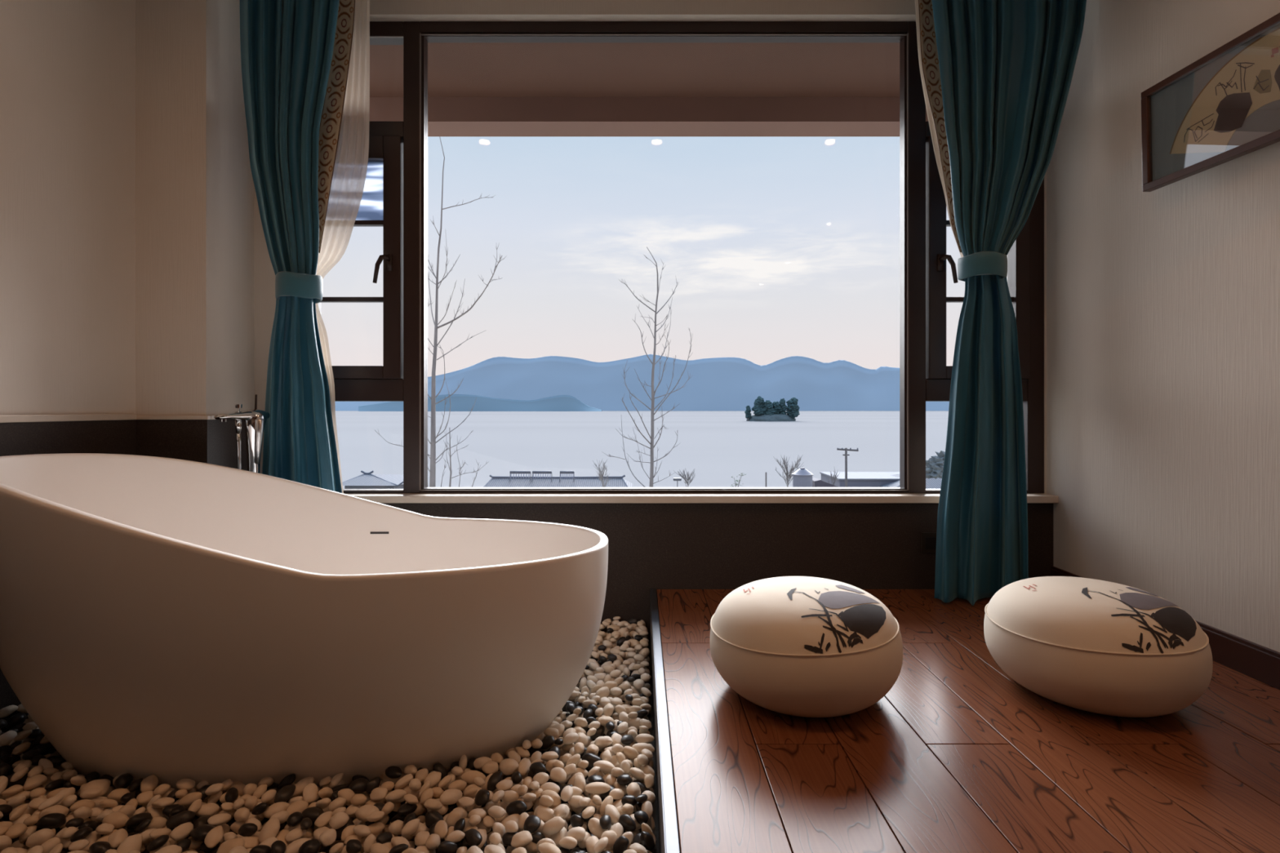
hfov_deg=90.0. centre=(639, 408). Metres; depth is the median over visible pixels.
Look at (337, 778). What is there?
pebble
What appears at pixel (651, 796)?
pebble
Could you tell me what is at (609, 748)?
pebble
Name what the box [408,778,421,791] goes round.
pebble
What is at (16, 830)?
pebble
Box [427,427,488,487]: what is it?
bare sapling
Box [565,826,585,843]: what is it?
pebble
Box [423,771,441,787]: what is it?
pebble
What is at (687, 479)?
bare shrub
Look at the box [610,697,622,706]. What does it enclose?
pebble
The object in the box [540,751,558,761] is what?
pebble
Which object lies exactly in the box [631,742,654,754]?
pebble
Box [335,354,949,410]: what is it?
mountain range
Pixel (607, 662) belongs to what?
pebble
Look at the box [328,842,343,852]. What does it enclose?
pebble
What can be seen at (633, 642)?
pebble
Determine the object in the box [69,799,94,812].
pebble
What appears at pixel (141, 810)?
pebble
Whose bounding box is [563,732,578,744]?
pebble
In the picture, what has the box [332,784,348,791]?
pebble
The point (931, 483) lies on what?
house
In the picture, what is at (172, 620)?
bathtub
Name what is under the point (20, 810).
pebble
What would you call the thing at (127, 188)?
wall
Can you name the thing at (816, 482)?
roof
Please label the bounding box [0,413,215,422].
trim
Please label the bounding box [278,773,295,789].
pebble
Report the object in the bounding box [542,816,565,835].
pebble
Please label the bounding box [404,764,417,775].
pebble
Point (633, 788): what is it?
pebble
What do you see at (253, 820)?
pebble
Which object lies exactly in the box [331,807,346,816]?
pebble
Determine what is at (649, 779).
pebble
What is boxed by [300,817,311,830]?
pebble
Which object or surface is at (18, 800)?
pebble
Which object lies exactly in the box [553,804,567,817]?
pebble
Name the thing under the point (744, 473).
leafy shrub
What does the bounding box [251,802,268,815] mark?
pebble
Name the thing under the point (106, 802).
pebble
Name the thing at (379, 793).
pebble
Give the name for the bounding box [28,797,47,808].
pebble
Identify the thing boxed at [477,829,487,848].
pebble
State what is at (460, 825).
pebble
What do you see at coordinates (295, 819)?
pebble
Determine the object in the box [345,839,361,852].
pebble
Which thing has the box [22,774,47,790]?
pebble
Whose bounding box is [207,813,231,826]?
pebble
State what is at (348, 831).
pebble
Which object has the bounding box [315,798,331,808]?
pebble
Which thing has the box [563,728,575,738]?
pebble
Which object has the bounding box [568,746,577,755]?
pebble
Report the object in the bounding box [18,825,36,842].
pebble
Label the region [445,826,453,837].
pebble
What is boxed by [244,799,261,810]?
pebble
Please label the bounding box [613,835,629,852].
pebble
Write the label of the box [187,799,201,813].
pebble
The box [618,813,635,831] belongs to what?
pebble
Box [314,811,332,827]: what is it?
pebble
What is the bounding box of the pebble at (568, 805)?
[551,803,570,811]
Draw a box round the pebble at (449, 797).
[440,788,462,804]
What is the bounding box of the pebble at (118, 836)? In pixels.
[107,828,128,848]
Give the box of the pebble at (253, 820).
[244,817,262,831]
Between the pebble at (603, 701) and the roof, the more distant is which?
the roof
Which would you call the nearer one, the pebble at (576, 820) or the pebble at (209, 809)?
the pebble at (576, 820)
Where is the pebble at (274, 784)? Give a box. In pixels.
[266,782,279,791]
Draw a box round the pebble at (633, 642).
[628,639,639,647]
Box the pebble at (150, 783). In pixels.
[140,774,158,792]
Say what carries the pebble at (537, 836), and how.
on the pebbles at (24, 735)
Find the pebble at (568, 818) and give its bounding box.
[564,811,571,823]
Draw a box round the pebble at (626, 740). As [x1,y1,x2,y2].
[620,734,634,745]
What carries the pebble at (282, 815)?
on the pebble at (282, 825)
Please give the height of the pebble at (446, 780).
0.024 m
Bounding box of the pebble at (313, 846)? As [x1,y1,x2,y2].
[297,839,320,852]
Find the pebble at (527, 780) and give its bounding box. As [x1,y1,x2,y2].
[522,776,533,789]
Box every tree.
[374,136,506,487]
[604,246,693,487]
[744,405,751,421]
[751,395,765,415]
[762,400,775,415]
[772,400,782,413]
[778,398,787,414]
[786,397,799,418]
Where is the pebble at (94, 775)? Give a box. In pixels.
[84,771,99,782]
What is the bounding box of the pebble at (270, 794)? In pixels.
[261,789,276,802]
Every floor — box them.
[0,637,659,852]
[649,589,1279,852]
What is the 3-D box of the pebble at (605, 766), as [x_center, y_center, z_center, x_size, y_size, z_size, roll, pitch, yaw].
[-0.086,0.875,1.564,0.061,0.023,0.032,0,0,18]
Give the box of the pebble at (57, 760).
[49,755,66,765]
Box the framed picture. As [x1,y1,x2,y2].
[1141,12,1279,191]
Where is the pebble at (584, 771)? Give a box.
[572,767,587,777]
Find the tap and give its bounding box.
[213,394,270,473]
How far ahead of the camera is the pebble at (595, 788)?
1.46 m
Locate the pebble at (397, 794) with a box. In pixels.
[385,789,406,801]
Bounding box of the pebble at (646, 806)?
[641,800,653,822]
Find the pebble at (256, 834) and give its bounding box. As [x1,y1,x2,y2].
[250,831,260,837]
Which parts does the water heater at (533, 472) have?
tank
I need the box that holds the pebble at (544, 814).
[534,806,554,822]
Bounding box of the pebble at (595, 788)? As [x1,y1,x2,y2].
[584,782,610,794]
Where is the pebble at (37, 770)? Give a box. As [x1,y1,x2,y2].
[27,764,43,777]
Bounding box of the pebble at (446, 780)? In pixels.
[437,775,452,788]
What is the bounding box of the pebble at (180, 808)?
[168,804,185,816]
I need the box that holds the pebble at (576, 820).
[569,814,583,827]
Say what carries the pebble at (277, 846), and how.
on the pebbles at (24, 735)
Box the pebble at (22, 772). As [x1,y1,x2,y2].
[9,767,28,782]
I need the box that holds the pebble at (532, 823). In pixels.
[523,814,541,833]
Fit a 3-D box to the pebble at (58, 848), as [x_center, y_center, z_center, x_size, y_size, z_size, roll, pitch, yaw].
[-1.145,0.871,1.252,0.025,0.026,0.025,0,0,-30]
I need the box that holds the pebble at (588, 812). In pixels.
[582,806,595,818]
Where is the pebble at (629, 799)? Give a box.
[621,795,637,805]
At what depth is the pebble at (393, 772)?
1.52 m
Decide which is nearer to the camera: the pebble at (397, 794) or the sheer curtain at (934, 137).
the pebble at (397, 794)
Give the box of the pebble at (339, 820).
[328,811,349,829]
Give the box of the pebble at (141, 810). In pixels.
[128,807,146,818]
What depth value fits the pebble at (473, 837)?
1.29 m
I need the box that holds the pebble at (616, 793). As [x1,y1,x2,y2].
[608,788,624,799]
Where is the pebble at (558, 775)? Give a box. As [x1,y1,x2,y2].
[550,767,566,782]
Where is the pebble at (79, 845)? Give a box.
[68,839,88,851]
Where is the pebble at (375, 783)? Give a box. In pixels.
[365,777,380,794]
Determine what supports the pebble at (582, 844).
on the pebbles at (24, 735)
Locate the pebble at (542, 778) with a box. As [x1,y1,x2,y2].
[533,772,549,785]
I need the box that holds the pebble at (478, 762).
[473,756,492,768]
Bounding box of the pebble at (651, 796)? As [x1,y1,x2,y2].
[641,791,655,803]
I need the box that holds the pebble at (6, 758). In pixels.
[0,754,12,764]
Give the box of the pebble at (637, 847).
[629,843,647,852]
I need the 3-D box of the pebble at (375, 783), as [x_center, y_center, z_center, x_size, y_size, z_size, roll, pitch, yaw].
[-0.617,0.872,1.480,0.024,0.027,0.036,0,0,44]
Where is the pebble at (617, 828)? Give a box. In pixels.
[608,822,623,838]
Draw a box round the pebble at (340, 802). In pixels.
[328,796,346,811]
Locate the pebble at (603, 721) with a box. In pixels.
[597,715,615,726]
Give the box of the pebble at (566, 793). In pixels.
[560,785,573,801]
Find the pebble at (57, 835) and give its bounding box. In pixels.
[55,827,66,839]
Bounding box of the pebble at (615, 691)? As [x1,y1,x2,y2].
[609,687,622,696]
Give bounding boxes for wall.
[0,0,254,415]
[254,0,1046,493]
[1046,0,1279,652]
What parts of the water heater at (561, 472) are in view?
tank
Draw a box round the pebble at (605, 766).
[593,760,614,772]
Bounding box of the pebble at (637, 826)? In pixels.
[622,813,641,830]
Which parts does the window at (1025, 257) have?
handle, sash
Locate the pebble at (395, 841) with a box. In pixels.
[391,836,410,848]
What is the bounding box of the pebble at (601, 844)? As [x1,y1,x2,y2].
[594,836,608,852]
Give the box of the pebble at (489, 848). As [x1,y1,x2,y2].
[484,844,505,852]
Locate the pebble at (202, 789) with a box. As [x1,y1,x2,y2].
[198,784,212,800]
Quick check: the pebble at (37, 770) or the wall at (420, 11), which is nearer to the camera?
the pebble at (37, 770)
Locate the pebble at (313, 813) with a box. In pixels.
[302,806,324,821]
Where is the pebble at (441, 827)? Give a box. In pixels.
[434,820,447,839]
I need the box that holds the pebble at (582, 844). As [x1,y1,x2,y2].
[577,831,591,848]
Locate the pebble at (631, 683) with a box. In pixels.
[620,680,634,686]
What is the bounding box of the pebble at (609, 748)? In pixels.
[604,746,622,755]
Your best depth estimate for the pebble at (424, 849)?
1.26 m
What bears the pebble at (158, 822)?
on the pebbles at (24, 735)
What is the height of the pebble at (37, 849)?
0.022 m
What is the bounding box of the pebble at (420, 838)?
[414,831,429,846]
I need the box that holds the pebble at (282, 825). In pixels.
[279,822,284,831]
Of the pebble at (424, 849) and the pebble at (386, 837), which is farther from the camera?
the pebble at (386, 837)
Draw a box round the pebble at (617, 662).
[613,658,621,669]
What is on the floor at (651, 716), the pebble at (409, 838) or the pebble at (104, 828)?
the pebble at (409, 838)
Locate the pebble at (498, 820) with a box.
[496,809,508,822]
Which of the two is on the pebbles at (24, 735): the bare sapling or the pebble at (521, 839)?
the pebble at (521, 839)
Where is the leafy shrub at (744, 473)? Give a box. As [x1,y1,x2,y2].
[731,472,746,487]
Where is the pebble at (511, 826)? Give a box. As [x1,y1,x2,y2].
[504,820,518,832]
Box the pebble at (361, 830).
[353,824,371,837]
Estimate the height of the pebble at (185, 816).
0.028 m
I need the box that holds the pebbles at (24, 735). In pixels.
[0,616,656,852]
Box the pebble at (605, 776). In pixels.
[602,773,613,786]
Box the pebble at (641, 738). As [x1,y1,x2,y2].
[635,733,654,743]
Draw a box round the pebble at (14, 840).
[11,836,19,842]
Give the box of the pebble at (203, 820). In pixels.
[193,814,210,828]
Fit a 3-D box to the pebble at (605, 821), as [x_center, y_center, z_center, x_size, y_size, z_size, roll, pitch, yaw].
[-0.072,0.865,1.338,0.025,0.021,0.036,0,0,14]
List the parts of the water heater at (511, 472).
tank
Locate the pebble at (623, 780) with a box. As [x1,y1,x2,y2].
[617,773,632,785]
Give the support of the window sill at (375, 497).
attached to the wall at (420, 11)
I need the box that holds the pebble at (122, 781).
[114,773,133,788]
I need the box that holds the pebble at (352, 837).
[343,834,361,844]
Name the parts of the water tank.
tank, lid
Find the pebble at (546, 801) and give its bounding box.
[538,795,553,807]
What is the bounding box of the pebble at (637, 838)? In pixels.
[633,832,642,845]
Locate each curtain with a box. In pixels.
[239,0,355,493]
[315,0,369,493]
[915,0,963,257]
[918,0,1086,605]
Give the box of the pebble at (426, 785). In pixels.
[418,780,431,797]
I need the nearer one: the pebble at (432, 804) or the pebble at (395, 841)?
the pebble at (395, 841)
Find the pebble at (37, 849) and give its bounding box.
[26,845,44,852]
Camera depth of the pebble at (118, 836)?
1.30 m
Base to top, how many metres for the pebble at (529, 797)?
0.023 m
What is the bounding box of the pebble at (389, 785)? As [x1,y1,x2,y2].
[381,781,394,791]
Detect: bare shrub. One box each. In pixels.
[593,459,609,487]
[675,467,695,487]
[773,456,803,487]
[826,468,838,484]
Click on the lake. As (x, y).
(720, 446)
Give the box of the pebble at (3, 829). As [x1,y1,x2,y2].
[0,826,8,835]
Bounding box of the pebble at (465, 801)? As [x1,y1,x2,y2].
[457,796,475,806]
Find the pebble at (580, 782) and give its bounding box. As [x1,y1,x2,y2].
[573,774,586,792]
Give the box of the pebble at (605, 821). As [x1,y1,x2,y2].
[599,814,611,829]
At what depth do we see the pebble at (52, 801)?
1.40 m
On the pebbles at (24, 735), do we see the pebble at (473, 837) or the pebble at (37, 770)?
the pebble at (37, 770)
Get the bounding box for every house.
[342,470,429,488]
[483,475,633,487]
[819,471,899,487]
[880,473,942,488]
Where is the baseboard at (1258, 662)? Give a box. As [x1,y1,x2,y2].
[1050,565,1279,689]
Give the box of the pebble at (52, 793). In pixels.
[46,787,66,799]
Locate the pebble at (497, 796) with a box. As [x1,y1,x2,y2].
[491,790,504,802]
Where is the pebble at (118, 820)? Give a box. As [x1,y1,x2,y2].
[102,811,128,829]
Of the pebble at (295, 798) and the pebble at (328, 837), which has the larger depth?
the pebble at (295, 798)
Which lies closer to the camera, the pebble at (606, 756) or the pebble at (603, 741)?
the pebble at (606, 756)
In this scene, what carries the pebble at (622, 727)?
on the pebbles at (24, 735)
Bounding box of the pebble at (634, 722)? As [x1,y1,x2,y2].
[627,717,640,729]
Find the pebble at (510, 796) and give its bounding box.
[501,790,519,803]
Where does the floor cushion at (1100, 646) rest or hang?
on the floor at (958, 756)
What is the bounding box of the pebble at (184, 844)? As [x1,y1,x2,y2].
[176,838,191,852]
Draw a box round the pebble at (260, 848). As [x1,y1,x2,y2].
[248,844,271,852]
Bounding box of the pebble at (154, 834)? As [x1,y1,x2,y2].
[149,828,171,839]
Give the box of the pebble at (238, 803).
[233,798,244,809]
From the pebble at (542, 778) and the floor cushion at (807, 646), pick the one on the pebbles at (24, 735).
the pebble at (542, 778)
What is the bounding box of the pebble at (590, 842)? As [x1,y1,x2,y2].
[585,835,599,852]
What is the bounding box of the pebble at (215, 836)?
[204,825,223,848]
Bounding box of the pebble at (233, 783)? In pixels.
[225,781,243,792]
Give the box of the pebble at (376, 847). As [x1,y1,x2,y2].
[370,842,391,852]
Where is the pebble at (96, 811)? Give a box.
[89,807,105,817]
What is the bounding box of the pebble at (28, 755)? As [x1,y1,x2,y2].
[22,750,40,759]
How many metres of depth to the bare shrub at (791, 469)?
43.87 m
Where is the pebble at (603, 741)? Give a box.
[594,736,613,746]
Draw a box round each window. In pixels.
[317,21,403,493]
[403,21,925,493]
[925,121,1044,493]
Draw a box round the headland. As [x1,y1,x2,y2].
[358,394,601,411]
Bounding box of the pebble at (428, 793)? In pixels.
[419,787,433,804]
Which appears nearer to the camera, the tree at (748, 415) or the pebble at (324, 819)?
the pebble at (324, 819)
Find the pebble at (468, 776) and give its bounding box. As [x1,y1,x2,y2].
[461,770,485,784]
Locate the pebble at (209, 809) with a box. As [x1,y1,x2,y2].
[195,803,219,817]
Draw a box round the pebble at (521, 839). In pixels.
[511,831,532,848]
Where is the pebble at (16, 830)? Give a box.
[4,822,27,839]
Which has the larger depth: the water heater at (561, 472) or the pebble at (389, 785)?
the water heater at (561, 472)
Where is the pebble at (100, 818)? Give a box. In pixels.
[96,809,113,822]
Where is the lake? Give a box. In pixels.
[335,410,948,488]
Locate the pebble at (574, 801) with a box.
[568,795,582,808]
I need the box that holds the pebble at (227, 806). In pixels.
[221,802,234,811]
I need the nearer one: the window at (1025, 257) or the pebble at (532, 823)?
the pebble at (532, 823)
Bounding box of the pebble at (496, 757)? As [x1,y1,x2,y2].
[490,752,503,764]
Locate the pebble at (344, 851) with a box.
[339,844,347,852]
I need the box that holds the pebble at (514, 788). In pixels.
[511,784,521,795]
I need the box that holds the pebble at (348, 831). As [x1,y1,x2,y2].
[341,825,355,842]
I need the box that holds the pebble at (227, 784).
[221,778,232,791]
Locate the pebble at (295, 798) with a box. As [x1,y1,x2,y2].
[287,795,303,804]
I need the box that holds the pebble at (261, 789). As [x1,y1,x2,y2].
[253,784,266,799]
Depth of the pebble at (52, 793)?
1.46 m
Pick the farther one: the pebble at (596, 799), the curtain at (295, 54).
the curtain at (295, 54)
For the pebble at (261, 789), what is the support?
on the pebbles at (24, 735)
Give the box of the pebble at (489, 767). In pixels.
[481,760,498,773]
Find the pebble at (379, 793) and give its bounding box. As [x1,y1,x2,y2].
[369,786,387,800]
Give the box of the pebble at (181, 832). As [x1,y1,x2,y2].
[168,822,193,841]
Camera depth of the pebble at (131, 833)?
1.33 m
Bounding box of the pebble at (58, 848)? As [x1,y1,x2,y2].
[48,843,62,852]
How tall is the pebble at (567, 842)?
0.020 m
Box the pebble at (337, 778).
[328,773,343,788]
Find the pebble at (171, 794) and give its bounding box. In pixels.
[166,789,179,799]
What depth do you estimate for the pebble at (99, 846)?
1.26 m
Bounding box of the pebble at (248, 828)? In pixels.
[237,822,257,836]
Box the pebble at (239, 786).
[228,782,245,795]
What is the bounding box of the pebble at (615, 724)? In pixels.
[608,719,618,731]
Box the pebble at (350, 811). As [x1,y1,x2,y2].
[345,804,359,816]
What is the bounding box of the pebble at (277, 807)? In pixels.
[262,801,289,818]
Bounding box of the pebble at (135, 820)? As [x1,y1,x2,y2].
[124,812,152,827]
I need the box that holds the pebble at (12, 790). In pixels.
[0,786,22,795]
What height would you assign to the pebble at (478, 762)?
0.025 m
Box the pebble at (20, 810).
[8,804,28,820]
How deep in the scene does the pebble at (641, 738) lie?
1.68 m
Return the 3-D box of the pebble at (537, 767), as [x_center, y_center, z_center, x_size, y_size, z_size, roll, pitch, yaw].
[-0.245,0.868,1.538,0.046,0.025,0.031,0,0,36]
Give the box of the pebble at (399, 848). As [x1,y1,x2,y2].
[388,844,408,852]
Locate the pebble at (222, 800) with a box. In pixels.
[219,792,237,803]
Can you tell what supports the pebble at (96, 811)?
on the pebbles at (24, 735)
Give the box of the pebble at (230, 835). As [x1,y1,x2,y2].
[222,831,237,841]
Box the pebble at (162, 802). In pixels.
[151,797,174,808]
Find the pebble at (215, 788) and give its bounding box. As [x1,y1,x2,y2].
[204,783,223,795]
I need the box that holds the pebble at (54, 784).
[44,778,63,791]
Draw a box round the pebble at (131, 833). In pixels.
[128,832,140,836]
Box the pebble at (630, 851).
[622,848,636,852]
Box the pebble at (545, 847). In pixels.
[537,842,561,852]
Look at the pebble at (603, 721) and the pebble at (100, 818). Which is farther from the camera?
the pebble at (603, 721)
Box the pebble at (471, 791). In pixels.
[463,786,477,796]
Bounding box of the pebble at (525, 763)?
[516,757,531,775]
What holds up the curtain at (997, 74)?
hanging from the ceiling
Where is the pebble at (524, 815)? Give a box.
[518,812,528,829]
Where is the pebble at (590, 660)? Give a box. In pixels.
[586,658,597,666]
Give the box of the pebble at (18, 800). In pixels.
[7,795,26,808]
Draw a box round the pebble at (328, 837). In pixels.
[319,828,336,846]
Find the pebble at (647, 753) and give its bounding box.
[641,748,653,759]
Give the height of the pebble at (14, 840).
0.030 m
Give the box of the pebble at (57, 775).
[50,771,63,781]
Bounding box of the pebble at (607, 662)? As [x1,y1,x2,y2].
[600,661,612,672]
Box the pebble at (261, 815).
[256,800,266,817]
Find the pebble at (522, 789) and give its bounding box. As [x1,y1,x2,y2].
[517,784,528,795]
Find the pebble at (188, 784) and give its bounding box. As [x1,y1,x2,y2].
[176,778,195,791]
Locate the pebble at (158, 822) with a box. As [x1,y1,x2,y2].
[146,816,167,829]
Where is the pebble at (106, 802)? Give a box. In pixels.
[99,799,118,807]
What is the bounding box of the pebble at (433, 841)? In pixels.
[425,833,440,849]
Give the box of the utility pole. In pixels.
[836,448,858,487]
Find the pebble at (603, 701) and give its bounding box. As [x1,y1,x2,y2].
[599,697,610,707]
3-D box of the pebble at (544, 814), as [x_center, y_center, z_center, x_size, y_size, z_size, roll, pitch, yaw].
[-0.207,0.882,1.390,0.045,0.027,0.032,0,0,10]
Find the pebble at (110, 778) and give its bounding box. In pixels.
[99,774,114,786]
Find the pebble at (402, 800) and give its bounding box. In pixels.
[391,797,404,803]
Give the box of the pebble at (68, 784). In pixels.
[62,779,80,789]
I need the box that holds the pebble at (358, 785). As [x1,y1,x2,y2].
[348,777,368,793]
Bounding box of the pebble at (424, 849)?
[415,845,429,852]
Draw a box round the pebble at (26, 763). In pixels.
[13,760,31,773]
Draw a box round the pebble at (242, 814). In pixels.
[233,807,249,822]
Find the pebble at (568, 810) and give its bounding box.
[561,804,569,818]
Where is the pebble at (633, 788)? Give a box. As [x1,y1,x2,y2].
[626,782,640,797]
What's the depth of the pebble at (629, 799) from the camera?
1.41 m
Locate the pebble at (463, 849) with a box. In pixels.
[456,846,466,852]
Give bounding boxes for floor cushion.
[710,576,902,717]
[983,576,1213,717]
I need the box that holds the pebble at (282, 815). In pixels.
[269,810,289,823]
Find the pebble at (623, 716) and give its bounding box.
[618,711,629,723]
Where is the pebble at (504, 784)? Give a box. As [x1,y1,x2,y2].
[495,779,512,791]
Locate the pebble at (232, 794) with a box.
[224,786,238,802]
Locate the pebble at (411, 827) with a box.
[400,818,419,837]
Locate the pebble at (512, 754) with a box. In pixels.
[507,750,520,763]
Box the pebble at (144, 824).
[135,818,151,833]
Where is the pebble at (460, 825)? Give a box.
[453,817,465,831]
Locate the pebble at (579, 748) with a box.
[573,742,584,754]
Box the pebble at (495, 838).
[488,832,501,844]
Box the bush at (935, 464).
[925,450,945,479]
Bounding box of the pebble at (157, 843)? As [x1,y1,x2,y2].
[146,835,168,851]
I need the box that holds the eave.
[368,42,928,136]
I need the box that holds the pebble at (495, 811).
[488,805,505,817]
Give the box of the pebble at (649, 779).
[644,773,653,788]
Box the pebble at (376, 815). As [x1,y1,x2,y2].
[366,810,384,822]
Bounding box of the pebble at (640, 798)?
[635,794,647,803]
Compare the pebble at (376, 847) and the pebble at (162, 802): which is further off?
the pebble at (162, 802)
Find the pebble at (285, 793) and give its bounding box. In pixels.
[274,784,295,803]
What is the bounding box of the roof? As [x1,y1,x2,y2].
[812,476,838,487]
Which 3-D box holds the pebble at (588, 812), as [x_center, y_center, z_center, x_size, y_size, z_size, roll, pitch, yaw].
[-0.111,0.867,1.371,0.025,0.020,0.040,0,0,40]
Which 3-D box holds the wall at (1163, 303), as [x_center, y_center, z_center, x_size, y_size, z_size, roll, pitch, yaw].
[1.775,-0.475,1.235,0.120,2.850,3.070,0,0,0]
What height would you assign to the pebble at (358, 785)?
0.028 m
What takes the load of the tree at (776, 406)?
on the island
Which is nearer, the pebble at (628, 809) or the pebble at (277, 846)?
the pebble at (277, 846)
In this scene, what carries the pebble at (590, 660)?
on the pebbles at (24, 735)
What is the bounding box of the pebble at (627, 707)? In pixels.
[622,704,631,713]
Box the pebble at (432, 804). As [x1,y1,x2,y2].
[424,798,442,810]
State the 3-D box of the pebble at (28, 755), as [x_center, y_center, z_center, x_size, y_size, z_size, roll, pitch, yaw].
[-1.526,0.871,1.605,0.046,0.026,0.036,0,0,10]
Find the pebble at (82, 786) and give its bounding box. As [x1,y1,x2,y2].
[80,782,87,791]
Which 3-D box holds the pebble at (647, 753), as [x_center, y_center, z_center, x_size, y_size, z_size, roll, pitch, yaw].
[0.018,0.871,1.612,0.030,0.021,0.034,0,0,-41]
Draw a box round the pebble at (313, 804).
[307,802,315,808]
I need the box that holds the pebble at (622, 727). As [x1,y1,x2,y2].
[617,721,627,733]
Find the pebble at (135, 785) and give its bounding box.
[128,778,143,791]
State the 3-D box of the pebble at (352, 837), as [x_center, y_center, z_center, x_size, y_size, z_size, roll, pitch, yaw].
[-0.591,0.890,1.317,0.033,0.018,0.028,0,0,-30]
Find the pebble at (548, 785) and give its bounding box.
[539,782,559,793]
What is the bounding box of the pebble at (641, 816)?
[634,810,648,824]
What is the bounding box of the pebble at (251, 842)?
[240,835,260,848]
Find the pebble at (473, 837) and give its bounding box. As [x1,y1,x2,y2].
[464,828,482,846]
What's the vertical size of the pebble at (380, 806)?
0.030 m
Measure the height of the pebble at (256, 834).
0.024 m
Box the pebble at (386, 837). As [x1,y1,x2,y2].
[375,831,392,844]
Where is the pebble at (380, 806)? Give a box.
[373,802,384,811]
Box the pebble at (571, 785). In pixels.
[560,784,573,794]
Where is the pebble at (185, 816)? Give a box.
[165,810,195,827]
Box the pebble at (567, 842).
[559,836,577,848]
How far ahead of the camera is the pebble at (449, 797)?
1.43 m
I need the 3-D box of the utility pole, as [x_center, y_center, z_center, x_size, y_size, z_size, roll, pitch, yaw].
[16.225,7.975,50.000,1.658,9.751,0.228,0,0,0]
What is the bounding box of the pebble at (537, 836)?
[531,831,545,844]
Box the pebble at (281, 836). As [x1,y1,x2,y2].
[275,829,292,846]
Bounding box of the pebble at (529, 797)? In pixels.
[522,792,536,801]
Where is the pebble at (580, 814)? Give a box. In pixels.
[578,813,593,822]
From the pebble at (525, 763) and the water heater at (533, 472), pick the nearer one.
the pebble at (525, 763)
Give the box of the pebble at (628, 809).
[621,803,633,815]
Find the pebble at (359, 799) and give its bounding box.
[350,793,366,805]
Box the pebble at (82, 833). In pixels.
[70,826,93,842]
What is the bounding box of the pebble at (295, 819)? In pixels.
[286,811,302,826]
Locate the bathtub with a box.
[0,453,608,796]
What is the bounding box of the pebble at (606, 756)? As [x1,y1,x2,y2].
[601,749,611,761]
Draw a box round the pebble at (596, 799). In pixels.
[591,795,601,805]
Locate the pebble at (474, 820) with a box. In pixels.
[468,814,480,826]
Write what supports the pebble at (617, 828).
on the pebble
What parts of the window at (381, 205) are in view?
sash, glass, handle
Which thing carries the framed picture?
attached to the wall at (1163, 303)
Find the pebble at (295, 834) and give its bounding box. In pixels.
[284,827,306,842]
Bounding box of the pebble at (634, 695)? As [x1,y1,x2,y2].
[624,693,640,702]
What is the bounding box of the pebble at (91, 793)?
[80,788,102,799]
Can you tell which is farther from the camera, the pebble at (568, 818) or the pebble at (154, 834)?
the pebble at (568, 818)
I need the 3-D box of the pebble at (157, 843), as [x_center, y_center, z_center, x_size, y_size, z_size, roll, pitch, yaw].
[-0.965,0.871,1.282,0.024,0.023,0.037,0,0,38]
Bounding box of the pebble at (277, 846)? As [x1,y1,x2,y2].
[271,840,286,852]
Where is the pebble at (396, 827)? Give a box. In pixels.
[388,819,404,835]
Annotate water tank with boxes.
[791,467,813,487]
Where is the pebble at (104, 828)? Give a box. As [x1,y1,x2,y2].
[95,822,114,834]
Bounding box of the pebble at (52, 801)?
[37,794,64,810]
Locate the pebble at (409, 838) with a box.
[400,835,413,841]
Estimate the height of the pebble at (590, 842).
0.030 m
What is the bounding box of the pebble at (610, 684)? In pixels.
[602,680,617,690]
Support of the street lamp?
on the ground
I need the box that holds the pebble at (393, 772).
[385,766,402,778]
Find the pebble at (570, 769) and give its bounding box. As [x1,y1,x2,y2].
[563,764,576,776]
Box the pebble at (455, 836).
[445,830,465,842]
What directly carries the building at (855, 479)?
on the ground
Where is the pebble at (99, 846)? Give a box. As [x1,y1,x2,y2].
[88,841,111,852]
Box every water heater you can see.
[508,471,531,482]
[531,471,551,482]
[559,471,574,482]
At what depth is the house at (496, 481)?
62.95 m
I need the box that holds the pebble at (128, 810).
[117,804,135,817]
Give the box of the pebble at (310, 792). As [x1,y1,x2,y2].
[302,782,318,803]
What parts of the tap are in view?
diverter knob, spout, lever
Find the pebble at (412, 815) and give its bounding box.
[403,812,416,824]
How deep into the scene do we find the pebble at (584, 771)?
1.55 m
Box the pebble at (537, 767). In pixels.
[529,761,546,775]
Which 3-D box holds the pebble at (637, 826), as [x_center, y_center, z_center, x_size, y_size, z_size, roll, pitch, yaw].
[-0.015,0.885,1.369,0.049,0.024,0.037,0,0,-15]
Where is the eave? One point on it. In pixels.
(475, 89)
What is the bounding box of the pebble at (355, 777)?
[351,775,368,781]
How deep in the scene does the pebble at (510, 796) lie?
1.44 m
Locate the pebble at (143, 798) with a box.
[135,791,154,805]
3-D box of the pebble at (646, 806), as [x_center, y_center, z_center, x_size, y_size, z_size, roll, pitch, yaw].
[0.015,0.878,1.395,0.026,0.026,0.042,0,0,-8]
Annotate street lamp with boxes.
[673,477,681,487]
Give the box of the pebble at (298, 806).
[286,800,308,814]
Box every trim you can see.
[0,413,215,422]
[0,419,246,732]
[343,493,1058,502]
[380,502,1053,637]
[649,588,679,852]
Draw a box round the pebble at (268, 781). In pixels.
[257,777,273,786]
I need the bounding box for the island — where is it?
[746,413,795,421]
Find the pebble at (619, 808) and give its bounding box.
[616,804,625,815]
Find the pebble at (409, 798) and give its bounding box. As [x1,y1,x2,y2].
[404,794,418,804]

